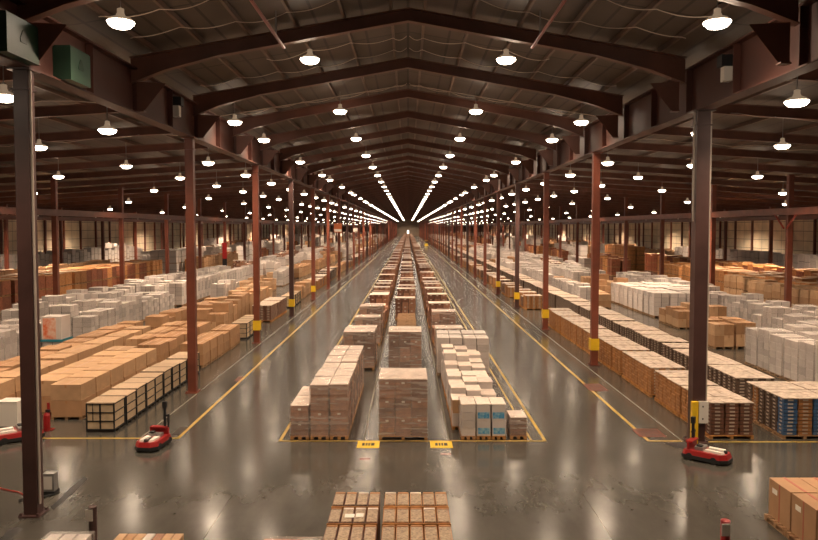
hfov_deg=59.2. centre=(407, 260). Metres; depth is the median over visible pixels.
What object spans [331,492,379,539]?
pallet
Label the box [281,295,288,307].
crate
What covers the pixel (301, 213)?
steel column
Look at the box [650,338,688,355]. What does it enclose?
pallet
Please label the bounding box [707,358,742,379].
pallet
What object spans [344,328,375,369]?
load
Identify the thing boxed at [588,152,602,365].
steel column
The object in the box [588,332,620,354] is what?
pallet
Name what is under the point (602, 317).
pallet
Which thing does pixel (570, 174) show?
lamp
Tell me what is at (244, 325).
crate
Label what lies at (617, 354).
pallet
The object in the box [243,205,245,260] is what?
steel column
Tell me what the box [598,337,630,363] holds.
pallet
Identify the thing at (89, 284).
wooden bin
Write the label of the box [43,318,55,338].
print
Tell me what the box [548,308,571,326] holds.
pallet
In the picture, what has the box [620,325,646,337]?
pallet
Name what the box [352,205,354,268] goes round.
steel column
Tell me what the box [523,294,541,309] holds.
pallet
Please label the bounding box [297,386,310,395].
stack
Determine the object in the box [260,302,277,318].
pallet
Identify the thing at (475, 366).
stack
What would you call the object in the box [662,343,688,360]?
pallet
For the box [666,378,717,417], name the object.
pallet
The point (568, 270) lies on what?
load
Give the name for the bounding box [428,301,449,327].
load
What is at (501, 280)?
pallet
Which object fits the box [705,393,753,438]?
pallet
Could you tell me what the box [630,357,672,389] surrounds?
pallet
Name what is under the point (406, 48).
cable
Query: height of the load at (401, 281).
1.844 m
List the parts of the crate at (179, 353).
lid, frame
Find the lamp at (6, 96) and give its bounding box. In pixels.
[0,66,12,102]
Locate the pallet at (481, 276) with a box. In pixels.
[480,270,491,278]
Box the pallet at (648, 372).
[640,362,684,397]
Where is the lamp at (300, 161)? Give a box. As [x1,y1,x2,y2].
[296,157,304,163]
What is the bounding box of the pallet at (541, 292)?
[540,288,557,302]
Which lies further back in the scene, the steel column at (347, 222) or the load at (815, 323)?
the steel column at (347, 222)
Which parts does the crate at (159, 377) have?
lid, frame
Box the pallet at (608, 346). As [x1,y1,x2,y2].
[603,341,639,369]
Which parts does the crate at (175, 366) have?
lid, frame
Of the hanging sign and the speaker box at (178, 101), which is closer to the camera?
the speaker box at (178, 101)
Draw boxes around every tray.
[4,423,20,430]
[40,336,72,341]
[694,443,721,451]
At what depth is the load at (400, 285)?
64.93 m
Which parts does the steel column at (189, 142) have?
cap plate, plate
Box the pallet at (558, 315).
[555,313,580,333]
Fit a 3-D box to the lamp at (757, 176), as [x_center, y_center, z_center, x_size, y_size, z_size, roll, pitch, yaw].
[23.200,-6.198,47.768,0.670,1.570,0.653,0,3,0]
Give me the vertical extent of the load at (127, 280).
2.202 m
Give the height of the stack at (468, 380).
1.275 m
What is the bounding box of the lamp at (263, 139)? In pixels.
[258,133,269,142]
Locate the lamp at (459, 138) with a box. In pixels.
[455,133,464,140]
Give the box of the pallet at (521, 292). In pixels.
[519,291,536,305]
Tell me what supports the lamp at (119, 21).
hanging from the ceiling
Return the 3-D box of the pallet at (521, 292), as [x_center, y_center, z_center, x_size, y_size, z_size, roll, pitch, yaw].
[10.719,3.445,64.603,1.450,1.256,1.320,0,3,0]
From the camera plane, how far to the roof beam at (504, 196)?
113.40 m
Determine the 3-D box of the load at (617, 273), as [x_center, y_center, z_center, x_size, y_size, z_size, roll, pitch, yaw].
[24.815,2.303,83.300,1.200,1.842,1.120,0,3,0]
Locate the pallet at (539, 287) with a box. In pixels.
[537,286,555,294]
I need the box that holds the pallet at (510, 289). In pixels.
[507,286,522,297]
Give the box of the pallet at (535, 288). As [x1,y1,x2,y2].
[534,285,548,293]
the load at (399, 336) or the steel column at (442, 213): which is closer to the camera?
the load at (399, 336)
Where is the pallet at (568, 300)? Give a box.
[566,299,588,308]
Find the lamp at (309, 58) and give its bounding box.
[300,41,319,64]
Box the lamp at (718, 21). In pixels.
[703,1,731,29]
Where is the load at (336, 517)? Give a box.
[327,508,378,539]
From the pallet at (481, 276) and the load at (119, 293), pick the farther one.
the pallet at (481, 276)
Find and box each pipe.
[249,0,284,48]
[531,0,566,48]
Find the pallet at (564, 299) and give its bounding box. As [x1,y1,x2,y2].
[563,298,581,307]
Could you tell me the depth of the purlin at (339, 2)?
28.30 m
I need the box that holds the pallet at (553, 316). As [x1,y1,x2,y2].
[551,311,574,329]
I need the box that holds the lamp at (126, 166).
[120,160,131,168]
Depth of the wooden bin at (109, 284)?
80.67 m
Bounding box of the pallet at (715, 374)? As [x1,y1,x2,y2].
[708,365,757,386]
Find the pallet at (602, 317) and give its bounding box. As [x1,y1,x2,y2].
[600,315,625,326]
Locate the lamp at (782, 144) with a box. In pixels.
[774,126,790,148]
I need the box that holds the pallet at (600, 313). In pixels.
[598,312,621,324]
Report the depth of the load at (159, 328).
41.94 m
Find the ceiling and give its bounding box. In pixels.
[0,0,817,201]
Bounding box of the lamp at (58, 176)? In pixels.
[53,164,63,178]
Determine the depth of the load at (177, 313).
48.30 m
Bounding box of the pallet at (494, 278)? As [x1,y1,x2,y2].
[493,277,505,287]
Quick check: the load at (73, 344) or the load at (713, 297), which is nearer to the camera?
the load at (73, 344)
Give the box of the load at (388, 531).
[381,525,452,539]
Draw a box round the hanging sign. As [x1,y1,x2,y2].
[334,197,341,231]
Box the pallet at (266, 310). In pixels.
[252,304,274,321]
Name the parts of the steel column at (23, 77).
cap plate, plate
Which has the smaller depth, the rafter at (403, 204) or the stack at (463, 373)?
the stack at (463, 373)
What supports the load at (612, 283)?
on the floor
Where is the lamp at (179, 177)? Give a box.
[176,173,184,179]
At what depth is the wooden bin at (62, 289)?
69.57 m
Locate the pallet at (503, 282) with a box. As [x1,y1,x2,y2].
[503,282,514,293]
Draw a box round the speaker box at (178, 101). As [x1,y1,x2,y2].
[173,96,183,116]
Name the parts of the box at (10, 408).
lid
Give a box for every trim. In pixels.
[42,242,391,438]
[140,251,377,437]
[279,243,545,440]
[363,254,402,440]
[413,256,449,440]
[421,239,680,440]
[422,252,531,440]
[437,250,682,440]
[708,441,817,441]
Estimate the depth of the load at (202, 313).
49.26 m
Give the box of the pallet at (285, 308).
[268,297,286,312]
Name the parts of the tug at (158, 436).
deck panel, deck panel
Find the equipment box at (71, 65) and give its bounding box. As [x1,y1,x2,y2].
[52,45,90,87]
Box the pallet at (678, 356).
[673,349,712,366]
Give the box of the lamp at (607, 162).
[602,157,613,165]
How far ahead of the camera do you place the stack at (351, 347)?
31.16 m
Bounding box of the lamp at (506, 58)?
[496,41,515,64]
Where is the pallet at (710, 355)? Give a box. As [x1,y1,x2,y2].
[683,353,725,369]
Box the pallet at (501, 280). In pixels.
[500,279,510,289]
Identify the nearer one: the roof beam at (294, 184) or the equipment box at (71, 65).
the equipment box at (71, 65)
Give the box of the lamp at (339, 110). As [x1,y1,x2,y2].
[333,104,346,114]
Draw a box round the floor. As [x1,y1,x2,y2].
[0,236,817,539]
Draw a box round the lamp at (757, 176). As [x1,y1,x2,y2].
[752,164,762,178]
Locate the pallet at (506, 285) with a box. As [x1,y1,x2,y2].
[504,284,519,295]
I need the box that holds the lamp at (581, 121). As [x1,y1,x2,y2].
[574,103,587,125]
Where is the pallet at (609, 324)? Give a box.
[605,317,634,330]
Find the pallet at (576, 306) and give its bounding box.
[574,303,589,314]
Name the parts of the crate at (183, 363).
lid, frame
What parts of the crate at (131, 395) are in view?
lid, frame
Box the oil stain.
[665,442,686,447]
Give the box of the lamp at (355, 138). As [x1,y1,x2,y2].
[351,133,360,140]
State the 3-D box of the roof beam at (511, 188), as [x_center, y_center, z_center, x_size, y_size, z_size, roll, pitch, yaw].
[37.050,-7.737,92.745,54.600,3.977,0.200,0,3,0]
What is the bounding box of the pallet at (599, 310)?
[599,310,614,311]
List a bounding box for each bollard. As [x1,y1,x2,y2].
[85,505,97,539]
[720,518,730,539]
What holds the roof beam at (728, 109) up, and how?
on the wall post
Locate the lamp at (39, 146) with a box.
[35,118,46,150]
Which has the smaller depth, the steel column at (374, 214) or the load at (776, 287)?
the load at (776, 287)
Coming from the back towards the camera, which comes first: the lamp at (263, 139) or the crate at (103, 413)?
the lamp at (263, 139)
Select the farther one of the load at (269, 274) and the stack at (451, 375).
the load at (269, 274)
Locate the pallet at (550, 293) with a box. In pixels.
[548,292,565,307]
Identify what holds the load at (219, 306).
on the floor
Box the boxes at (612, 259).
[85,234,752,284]
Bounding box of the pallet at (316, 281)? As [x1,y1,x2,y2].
[315,280,318,289]
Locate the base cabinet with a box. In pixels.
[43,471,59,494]
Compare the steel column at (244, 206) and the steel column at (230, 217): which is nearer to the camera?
the steel column at (244, 206)
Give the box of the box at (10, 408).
[0,398,20,425]
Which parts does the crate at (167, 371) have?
lid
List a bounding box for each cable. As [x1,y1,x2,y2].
[0,101,94,105]
[5,134,177,146]
[18,493,54,500]
[98,0,208,16]
[130,0,334,38]
[200,48,406,85]
[220,84,405,116]
[240,83,406,114]
[267,36,406,60]
[409,36,548,60]
[409,48,615,85]
[409,83,574,114]
[410,84,595,116]
[481,0,685,38]
[608,0,710,17]
[635,139,791,150]
[732,113,816,121]
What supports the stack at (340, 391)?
on the floor
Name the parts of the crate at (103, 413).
lid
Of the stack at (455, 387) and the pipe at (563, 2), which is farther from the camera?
the stack at (455, 387)
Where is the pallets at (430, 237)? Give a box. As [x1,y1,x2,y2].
[379,237,454,247]
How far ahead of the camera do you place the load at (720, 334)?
41.49 m
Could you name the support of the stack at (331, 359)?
on the floor
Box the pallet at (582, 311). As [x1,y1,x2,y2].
[580,306,603,316]
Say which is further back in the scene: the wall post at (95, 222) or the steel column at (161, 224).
the wall post at (95, 222)
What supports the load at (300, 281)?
on the floor
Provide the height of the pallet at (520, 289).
1.254 m
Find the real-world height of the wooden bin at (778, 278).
1.291 m
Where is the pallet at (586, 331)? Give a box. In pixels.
[583,329,614,352]
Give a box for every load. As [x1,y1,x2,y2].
[0,270,11,274]
[0,325,12,328]
[0,329,16,360]
[0,337,3,360]
[0,361,19,369]
[0,368,11,371]
[0,371,20,397]
[0,378,14,399]
[1,319,18,324]
[2,269,17,273]
[2,309,18,320]
[5,355,44,360]
[10,323,41,347]
[10,366,47,374]
[16,330,19,355]
[39,301,48,318]
[40,314,72,346]
[40,345,71,350]
[40,351,57,355]
[40,353,76,365]
[40,360,63,372]
[41,374,72,414]
[42,295,65,304]
[44,534,91,539]
[46,368,86,373]
[48,305,53,314]
[50,378,95,419]
[52,304,78,335]
[56,348,90,360]
[57,343,80,346]
[62,362,99,367]
[63,338,95,342]
[66,289,87,293]
[66,297,74,303]
[67,371,109,396]
[68,293,90,299]
[71,300,95,310]
[71,344,101,354]
[73,315,98,337]
[75,333,106,338]
[77,356,111,361]
[81,340,112,350]
[82,310,106,327]
[83,364,123,387]
[87,299,102,307]
[89,287,107,291]
[89,330,116,334]
[91,292,111,298]
[91,308,114,325]
[91,351,124,356]
[94,337,122,345]
[97,326,124,331]
[97,358,135,380]
[98,301,121,323]
[103,333,132,345]
[104,346,136,350]
[109,291,123,297]
[111,289,129,293]
[112,324,134,327]
[112,353,146,373]
[114,534,183,539]
[115,330,141,335]
[117,286,134,292]
[117,321,142,325]
[120,295,141,320]
[122,301,135,320]
[122,302,129,320]
[123,283,140,292]
[123,293,142,295]
[123,326,150,333]
[123,348,156,367]
[124,279,140,283]
[126,336,155,347]
[128,281,144,290]
[138,341,168,362]
[140,333,162,335]
[141,285,158,291]
[142,296,153,315]
[142,301,147,320]
[145,294,164,311]
[145,314,168,329]
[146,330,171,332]
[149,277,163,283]
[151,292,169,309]
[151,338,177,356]
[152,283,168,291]
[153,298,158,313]
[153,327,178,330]
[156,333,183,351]
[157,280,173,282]
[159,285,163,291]
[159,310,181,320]
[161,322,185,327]
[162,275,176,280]
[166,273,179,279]
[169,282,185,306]
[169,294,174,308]
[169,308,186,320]
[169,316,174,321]
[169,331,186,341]
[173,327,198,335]
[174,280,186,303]
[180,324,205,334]
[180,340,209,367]
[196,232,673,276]
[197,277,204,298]
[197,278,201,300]
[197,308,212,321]
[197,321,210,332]
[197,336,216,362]
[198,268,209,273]
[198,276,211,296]
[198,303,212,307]
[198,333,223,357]
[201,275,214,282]
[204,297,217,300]
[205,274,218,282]
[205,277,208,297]
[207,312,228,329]
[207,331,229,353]
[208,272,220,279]
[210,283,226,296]
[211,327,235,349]
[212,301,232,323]
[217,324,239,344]
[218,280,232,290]
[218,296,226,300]
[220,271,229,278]
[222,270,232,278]
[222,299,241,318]
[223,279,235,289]
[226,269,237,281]
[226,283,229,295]
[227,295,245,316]
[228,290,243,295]
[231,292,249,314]
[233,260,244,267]
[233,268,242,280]
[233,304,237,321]
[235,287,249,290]
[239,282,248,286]
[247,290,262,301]
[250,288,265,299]
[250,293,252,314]
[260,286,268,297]
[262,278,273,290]
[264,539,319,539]
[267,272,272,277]
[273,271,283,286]
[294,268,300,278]
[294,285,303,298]
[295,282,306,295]
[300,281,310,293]
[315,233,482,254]
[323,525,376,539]
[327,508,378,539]
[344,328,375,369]
[347,325,376,364]
[354,315,380,344]
[359,304,382,333]
[365,303,385,323]
[369,293,388,314]
[373,290,388,291]
[374,286,389,301]
[376,282,390,296]
[378,280,392,291]
[379,368,426,439]
[380,274,392,281]
[380,320,382,341]
[381,525,452,539]
[382,508,450,539]
[383,268,394,273]
[383,310,384,327]
[387,264,397,268]
[388,261,397,267]
[389,326,421,367]
[392,255,399,263]
[395,296,414,318]
[397,287,414,295]
[399,279,414,283]
[399,284,415,286]
[401,268,412,271]
[401,272,412,276]
[402,262,411,264]
[416,255,424,258]
[417,260,425,270]
[419,267,430,279]
[421,271,433,285]
[422,277,435,284]
[424,281,438,282]
[424,283,440,294]
[425,287,441,308]
[427,293,446,307]
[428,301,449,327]
[431,309,455,334]
[432,325,434,341]
[435,325,462,353]
[436,330,460,367]
[436,334,461,375]
[461,330,485,345]
[463,335,488,375]
[507,410,526,438]
[537,270,542,280]
[541,274,553,285]
[554,278,567,286]
[559,280,572,289]
[564,281,578,292]
[567,269,577,278]
[568,284,573,293]
[571,271,582,281]
[574,283,589,295]
[577,286,590,301]
[583,272,590,275]
[586,277,599,282]
[599,274,608,279]
[599,279,606,284]
[599,285,610,293]
[599,293,610,308]
[611,282,623,302]
[613,277,627,282]
[615,283,627,304]
[616,272,628,276]
[619,284,632,305]
[623,285,640,307]
[628,287,643,309]
[629,275,642,281]
[633,288,648,311]
[637,272,650,275]
[637,277,650,281]
[638,289,656,312]
[643,291,660,314]
[644,286,661,287]
[649,292,668,317]
[653,275,666,277]
[653,278,667,281]
[659,308,665,323]
[665,277,680,281]
[665,306,687,326]
[666,292,685,305]
[669,289,688,290]
[672,310,689,328]
[675,281,689,284]
[680,302,689,306]
[682,292,689,301]
[708,305,726,317]
[708,317,723,321]
[708,322,733,348]
[709,286,719,290]
[709,293,717,304]
[710,291,726,293]
[718,295,723,305]
[718,317,744,321]
[724,275,729,287]
[724,287,734,293]
[724,295,745,316]
[727,320,755,348]
[730,275,742,289]
[730,289,736,294]
[732,302,739,317]
[737,276,754,289]
[740,300,762,320]
[741,293,763,301]
[743,278,758,291]
[745,328,757,367]
[748,282,765,292]
[748,303,771,321]
[753,314,762,327]
[756,282,771,297]
[757,328,792,372]
[758,279,777,281]
[762,306,790,327]
[764,285,771,299]
[764,477,817,536]
[765,300,789,307]
[769,334,806,378]
[772,283,793,299]
[772,317,783,328]
[781,287,796,300]
[783,314,813,328]
[783,338,815,381]
[784,324,817,334]
[786,493,817,539]
[791,288,805,304]
[791,308,799,312]
[793,305,817,313]
[797,321,817,326]
[798,331,817,339]
[798,341,815,381]
[799,289,817,304]
[804,311,815,315]
[808,286,817,288]
[810,255,817,267]
[810,290,817,305]
[815,340,817,380]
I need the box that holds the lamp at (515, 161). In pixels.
[511,157,519,163]
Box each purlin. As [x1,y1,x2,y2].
[0,102,241,176]
[0,123,242,186]
[0,153,196,189]
[0,163,152,187]
[6,173,150,192]
[8,144,204,184]
[34,81,281,179]
[85,2,333,174]
[152,0,356,180]
[219,0,367,178]
[280,0,379,176]
[337,0,390,169]
[389,0,403,167]
[412,0,426,167]
[425,0,478,169]
[436,0,535,176]
[448,0,596,178]
[459,0,663,180]
[482,2,730,174]
[534,81,794,179]
[559,100,817,180]
[573,122,817,186]
[611,144,807,184]
[619,152,817,189]
[663,163,817,187]
[666,173,809,192]
[719,182,798,191]
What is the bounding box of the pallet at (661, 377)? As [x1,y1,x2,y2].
[654,370,688,407]
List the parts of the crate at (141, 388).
lid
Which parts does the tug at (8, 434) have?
deck panel, deck panel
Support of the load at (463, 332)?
on the floor
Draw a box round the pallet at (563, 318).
[561,316,586,336]
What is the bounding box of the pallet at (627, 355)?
[622,351,662,382]
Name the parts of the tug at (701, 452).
deck panel, deck panel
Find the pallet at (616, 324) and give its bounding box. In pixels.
[612,321,643,334]
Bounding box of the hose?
[0,487,22,494]
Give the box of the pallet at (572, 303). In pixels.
[570,302,589,311]
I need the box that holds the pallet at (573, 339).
[570,322,598,344]
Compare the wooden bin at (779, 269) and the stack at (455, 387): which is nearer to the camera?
the stack at (455, 387)
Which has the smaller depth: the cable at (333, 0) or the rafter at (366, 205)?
the cable at (333, 0)
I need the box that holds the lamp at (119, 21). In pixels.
[106,0,134,29]
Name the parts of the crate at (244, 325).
lid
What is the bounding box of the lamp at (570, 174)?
[566,165,574,176]
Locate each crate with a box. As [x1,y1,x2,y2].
[86,396,125,432]
[99,390,136,423]
[110,383,146,416]
[122,378,155,409]
[131,373,163,400]
[140,367,171,396]
[151,363,179,391]
[160,359,186,385]
[166,355,187,380]
[174,352,199,372]
[231,321,249,338]
[236,319,253,336]
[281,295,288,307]
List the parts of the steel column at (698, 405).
plate, cap plate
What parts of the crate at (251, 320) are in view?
lid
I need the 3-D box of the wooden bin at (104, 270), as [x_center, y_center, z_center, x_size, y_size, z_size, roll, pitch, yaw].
[-33.975,1.513,79.275,1.250,1.260,1.250,0,3,0]
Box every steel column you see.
[1,204,8,268]
[5,67,48,517]
[48,178,59,294]
[58,207,63,263]
[100,210,104,259]
[116,187,124,283]
[134,212,136,259]
[159,213,163,249]
[164,194,169,273]
[181,137,200,393]
[182,215,184,246]
[196,198,201,268]
[201,216,202,246]
[216,217,217,244]
[223,202,225,242]
[230,217,231,244]
[241,218,242,241]
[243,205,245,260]
[251,165,261,343]
[259,207,261,256]
[272,209,274,254]
[283,210,285,250]
[287,179,294,316]
[300,213,302,248]
[308,214,308,246]
[310,188,316,299]
[319,215,320,245]
[326,195,330,288]
[332,217,333,242]
[337,199,340,279]
[346,203,348,273]
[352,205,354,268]
[357,207,360,264]
[362,209,364,261]
[366,211,367,258]
[369,212,370,256]
[372,213,373,254]
[374,214,375,252]
[376,215,377,250]
[378,216,378,249]
[380,216,380,248]
[381,217,382,247]
[382,217,383,246]
[432,217,433,245]
[434,217,434,246]
[435,216,436,247]
[437,216,437,248]
[438,215,439,250]
[440,214,441,251]
[442,213,444,253]
[445,212,446,255]
[448,211,449,257]
[451,210,452,259]
[456,208,457,262]
[460,206,462,266]
[466,204,468,271]
[473,201,476,276]
[483,197,486,284]
[496,191,501,293]
[502,214,503,246]
[508,213,510,248]
[513,184,520,307]
[524,211,525,251]
[534,210,535,254]
[541,172,550,329]
[559,206,562,257]
[566,218,567,241]
[576,204,578,262]
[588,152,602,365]
[588,217,590,245]
[599,201,600,269]
[602,216,604,243]
[618,215,621,243]
[623,197,628,271]
[638,214,639,245]
[659,192,665,274]
[683,109,716,443]
[688,211,690,257]
[709,185,716,285]
[723,209,727,260]
[768,207,773,263]
[774,174,796,307]
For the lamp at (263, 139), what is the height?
1.080 m
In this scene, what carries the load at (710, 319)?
on the floor
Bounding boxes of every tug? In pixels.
[0,423,44,444]
[135,401,171,451]
[681,416,732,464]
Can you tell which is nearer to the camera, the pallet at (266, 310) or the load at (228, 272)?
the pallet at (266, 310)
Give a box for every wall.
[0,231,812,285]
[3,220,330,253]
[344,219,483,235]
[496,219,817,254]
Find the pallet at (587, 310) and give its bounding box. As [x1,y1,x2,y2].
[584,308,607,319]
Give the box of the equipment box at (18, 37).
[0,10,38,64]
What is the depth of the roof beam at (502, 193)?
106.50 m
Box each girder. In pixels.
[0,0,391,220]
[420,0,817,222]
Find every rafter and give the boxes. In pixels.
[17,0,800,65]
[129,7,686,111]
[192,57,623,137]
[233,89,582,153]
[260,110,555,165]
[280,126,535,173]
[295,138,520,179]
[307,148,508,184]
[317,155,498,188]
[325,162,490,192]
[332,167,484,194]
[338,172,478,197]
[343,175,473,199]
[346,179,469,201]
[350,182,465,202]
[353,185,462,204]
[356,187,459,205]
[360,189,455,206]
[362,191,453,207]
[364,193,451,208]
[366,195,449,209]
[368,196,447,209]
[370,197,445,210]
[371,199,444,211]
[373,200,442,211]
[374,201,441,212]
[375,202,440,212]
[376,203,439,213]
[377,204,438,213]
[378,204,437,214]
[379,205,436,214]
[380,206,435,215]
[381,206,434,215]
[382,207,433,215]
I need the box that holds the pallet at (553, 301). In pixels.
[551,293,571,307]
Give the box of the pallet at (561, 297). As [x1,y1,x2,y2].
[560,296,580,307]
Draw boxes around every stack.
[290,396,310,438]
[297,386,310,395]
[309,377,332,438]
[316,368,336,378]
[322,363,339,371]
[325,356,342,363]
[329,350,345,356]
[329,376,350,438]
[333,346,348,351]
[335,369,353,427]
[338,363,356,417]
[341,355,359,406]
[345,350,361,399]
[348,346,363,389]
[397,316,414,319]
[397,318,415,321]
[397,322,415,324]
[398,313,414,315]
[441,344,453,379]
[443,349,455,388]
[444,360,457,393]
[445,369,458,399]
[446,371,460,407]
[448,380,462,414]
[450,382,465,419]
[451,394,465,429]
[454,346,466,351]
[456,352,468,368]
[458,362,471,370]
[459,397,475,438]
[461,371,475,379]
[462,376,477,384]
[465,385,481,395]
[467,351,480,357]
[469,358,481,362]
[471,363,484,370]
[473,370,487,374]
[474,397,490,438]
[477,377,492,388]
[481,389,495,396]
[488,397,505,438]
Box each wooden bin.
[0,280,10,296]
[0,281,2,296]
[0,295,10,309]
[0,297,2,312]
[6,279,17,294]
[11,294,17,308]
[38,275,45,289]
[39,289,45,298]
[45,275,52,289]
[46,289,52,294]
[59,272,71,285]
[59,273,65,286]
[60,286,65,294]
[64,271,80,284]
[70,284,80,288]
[74,270,91,281]
[78,283,86,288]
[80,268,96,280]
[80,271,86,283]
[84,282,91,290]
[89,281,96,286]
[97,268,101,280]
[97,280,101,286]
[98,267,111,278]
[102,266,116,277]
[102,268,107,279]
[102,279,107,286]
[107,278,111,286]
[112,277,116,286]
[715,270,718,281]
[718,270,732,282]
[718,282,723,291]
[727,271,744,274]
[746,274,763,275]
[747,264,763,270]
[753,267,763,271]
[759,271,776,273]
[764,266,781,270]
[765,275,779,278]
[772,276,792,281]
[777,267,793,272]
[792,269,807,276]
[794,278,815,281]
[796,271,803,276]
[801,282,817,284]
[804,270,817,276]
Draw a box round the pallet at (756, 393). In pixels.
[746,381,805,427]
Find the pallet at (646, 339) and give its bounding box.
[641,335,675,350]
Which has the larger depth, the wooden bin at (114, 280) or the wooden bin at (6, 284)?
the wooden bin at (114, 280)
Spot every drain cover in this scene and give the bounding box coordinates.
[171,427,187,434]
[583,384,607,390]
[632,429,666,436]
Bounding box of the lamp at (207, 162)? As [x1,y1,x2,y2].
[202,157,213,165]
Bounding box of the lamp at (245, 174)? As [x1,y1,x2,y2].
[241,163,249,176]
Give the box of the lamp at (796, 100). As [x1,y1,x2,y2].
[784,77,809,106]
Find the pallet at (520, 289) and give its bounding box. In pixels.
[514,288,530,301]
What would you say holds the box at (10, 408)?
on the tug at (8, 434)
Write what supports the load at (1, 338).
on the floor
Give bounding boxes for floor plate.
[357,441,379,447]
[430,441,452,447]
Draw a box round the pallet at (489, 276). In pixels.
[488,275,500,283]
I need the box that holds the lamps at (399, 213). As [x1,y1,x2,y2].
[318,213,487,223]
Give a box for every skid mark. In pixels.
[0,527,22,539]
[50,477,86,508]
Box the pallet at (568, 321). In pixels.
[565,319,589,340]
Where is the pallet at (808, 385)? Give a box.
[790,381,817,389]
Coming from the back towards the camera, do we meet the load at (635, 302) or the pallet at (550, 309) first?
the load at (635, 302)
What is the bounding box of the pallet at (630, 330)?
[627,326,659,341]
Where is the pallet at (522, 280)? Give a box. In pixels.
[521,279,535,287]
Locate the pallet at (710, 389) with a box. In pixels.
[680,386,734,422]
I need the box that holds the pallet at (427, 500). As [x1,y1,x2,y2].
[383,492,448,522]
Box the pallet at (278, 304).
[261,301,280,316]
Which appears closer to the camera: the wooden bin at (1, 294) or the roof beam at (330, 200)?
the wooden bin at (1, 294)
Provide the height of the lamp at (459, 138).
1.120 m
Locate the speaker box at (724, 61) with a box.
[717,54,732,81]
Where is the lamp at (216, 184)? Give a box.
[213,170,219,186]
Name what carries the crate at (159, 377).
on the floor
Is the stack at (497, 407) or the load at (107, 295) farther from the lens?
the load at (107, 295)
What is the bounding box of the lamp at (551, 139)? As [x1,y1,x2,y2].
[546,133,557,142]
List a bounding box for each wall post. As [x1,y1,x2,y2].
[0,219,2,253]
[43,220,46,253]
[63,221,65,251]
[79,221,81,248]
[94,221,96,246]
[108,222,110,242]
[144,222,145,250]
[154,223,155,249]
[163,223,164,248]
[172,223,173,248]
[180,223,181,247]
[642,223,643,245]
[651,223,652,248]
[670,222,671,249]
[681,222,682,245]
[719,221,721,248]
[734,221,736,248]
[750,221,753,250]
[813,219,816,254]
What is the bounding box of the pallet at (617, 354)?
[611,345,649,374]
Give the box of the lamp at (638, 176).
[633,163,642,178]
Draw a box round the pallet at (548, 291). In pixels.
[548,291,563,305]
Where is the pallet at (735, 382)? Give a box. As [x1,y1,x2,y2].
[721,371,774,398]
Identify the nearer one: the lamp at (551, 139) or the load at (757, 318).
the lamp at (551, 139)
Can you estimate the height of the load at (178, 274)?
2.248 m
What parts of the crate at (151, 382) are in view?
lid, frame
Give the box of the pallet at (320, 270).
[320,270,331,279]
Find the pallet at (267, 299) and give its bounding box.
[263,298,283,315]
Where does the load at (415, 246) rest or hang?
on the floor
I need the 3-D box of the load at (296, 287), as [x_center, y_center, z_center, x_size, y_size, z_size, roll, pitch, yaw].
[-10.906,3.142,70.865,1.122,1.292,1.240,0,3,0]
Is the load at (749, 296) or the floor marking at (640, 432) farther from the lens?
the load at (749, 296)
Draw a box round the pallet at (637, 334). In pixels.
[634,330,667,345]
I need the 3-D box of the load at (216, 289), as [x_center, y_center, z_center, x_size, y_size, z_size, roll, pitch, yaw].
[-17.058,3.083,64.817,1.200,1.961,1.120,0,3,0]
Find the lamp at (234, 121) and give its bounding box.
[228,103,241,125]
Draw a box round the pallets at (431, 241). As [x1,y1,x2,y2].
[430,239,444,249]
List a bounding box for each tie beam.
[0,206,368,225]
[0,215,331,225]
[447,206,817,225]
[473,215,817,225]
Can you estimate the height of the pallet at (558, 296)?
1.378 m
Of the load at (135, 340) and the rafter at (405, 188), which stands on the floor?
the load at (135, 340)
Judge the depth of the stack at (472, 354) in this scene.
31.70 m
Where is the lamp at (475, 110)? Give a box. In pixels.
[469,104,482,114]
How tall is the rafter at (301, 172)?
3.360 m
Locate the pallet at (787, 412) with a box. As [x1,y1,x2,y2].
[763,390,817,438]
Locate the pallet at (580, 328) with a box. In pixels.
[576,325,606,349]
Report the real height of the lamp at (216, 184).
1.680 m
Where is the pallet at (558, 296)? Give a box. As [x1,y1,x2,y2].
[556,295,575,307]
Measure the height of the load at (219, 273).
2.184 m
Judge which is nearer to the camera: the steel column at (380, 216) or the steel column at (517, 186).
the steel column at (517, 186)
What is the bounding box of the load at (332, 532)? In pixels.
[323,525,376,539]
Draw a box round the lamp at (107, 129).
[98,113,116,134]
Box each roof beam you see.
[0,66,37,81]
[0,103,119,120]
[0,126,172,144]
[0,142,207,161]
[0,153,234,173]
[0,162,251,183]
[0,169,270,190]
[0,175,284,196]
[0,179,294,201]
[0,183,303,205]
[0,192,322,214]
[1,186,310,206]
[37,190,317,208]
[39,197,332,216]
[58,198,336,216]
[78,194,325,210]
[83,200,337,217]
[90,201,344,217]
[115,203,345,218]
[124,204,349,218]
[148,206,352,219]
[156,207,355,219]
[180,208,357,220]
[185,209,361,220]
[196,205,351,215]
[213,211,365,221]
[214,207,356,217]
[218,212,361,221]
[233,210,357,218]
[235,210,364,218]
[246,211,361,218]
[262,212,368,219]
[265,213,361,219]
[447,212,558,219]
[447,213,542,219]
[450,211,602,221]
[453,210,580,218]
[453,211,570,218]
[454,209,633,220]
[458,208,635,220]
[458,210,622,220]
[460,207,659,219]
[463,206,667,219]
[463,208,601,217]
[465,205,631,215]
[469,204,688,218]
[470,203,655,214]
[473,201,723,217]
[478,200,732,217]
[480,198,763,216]
[487,197,780,216]
[488,195,797,215]
[493,192,817,214]
[502,190,780,208]
[506,187,814,207]
[514,183,817,205]
[524,179,817,201]
[534,175,817,196]
[549,169,817,190]
[565,162,817,183]
[586,154,817,173]
[612,142,817,161]
[651,126,817,144]
[712,103,817,120]
[790,69,817,81]
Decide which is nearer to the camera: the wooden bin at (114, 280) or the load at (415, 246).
the wooden bin at (114, 280)
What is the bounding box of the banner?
[222,243,226,265]
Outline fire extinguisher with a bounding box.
[43,403,54,431]
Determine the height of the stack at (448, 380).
1.148 m

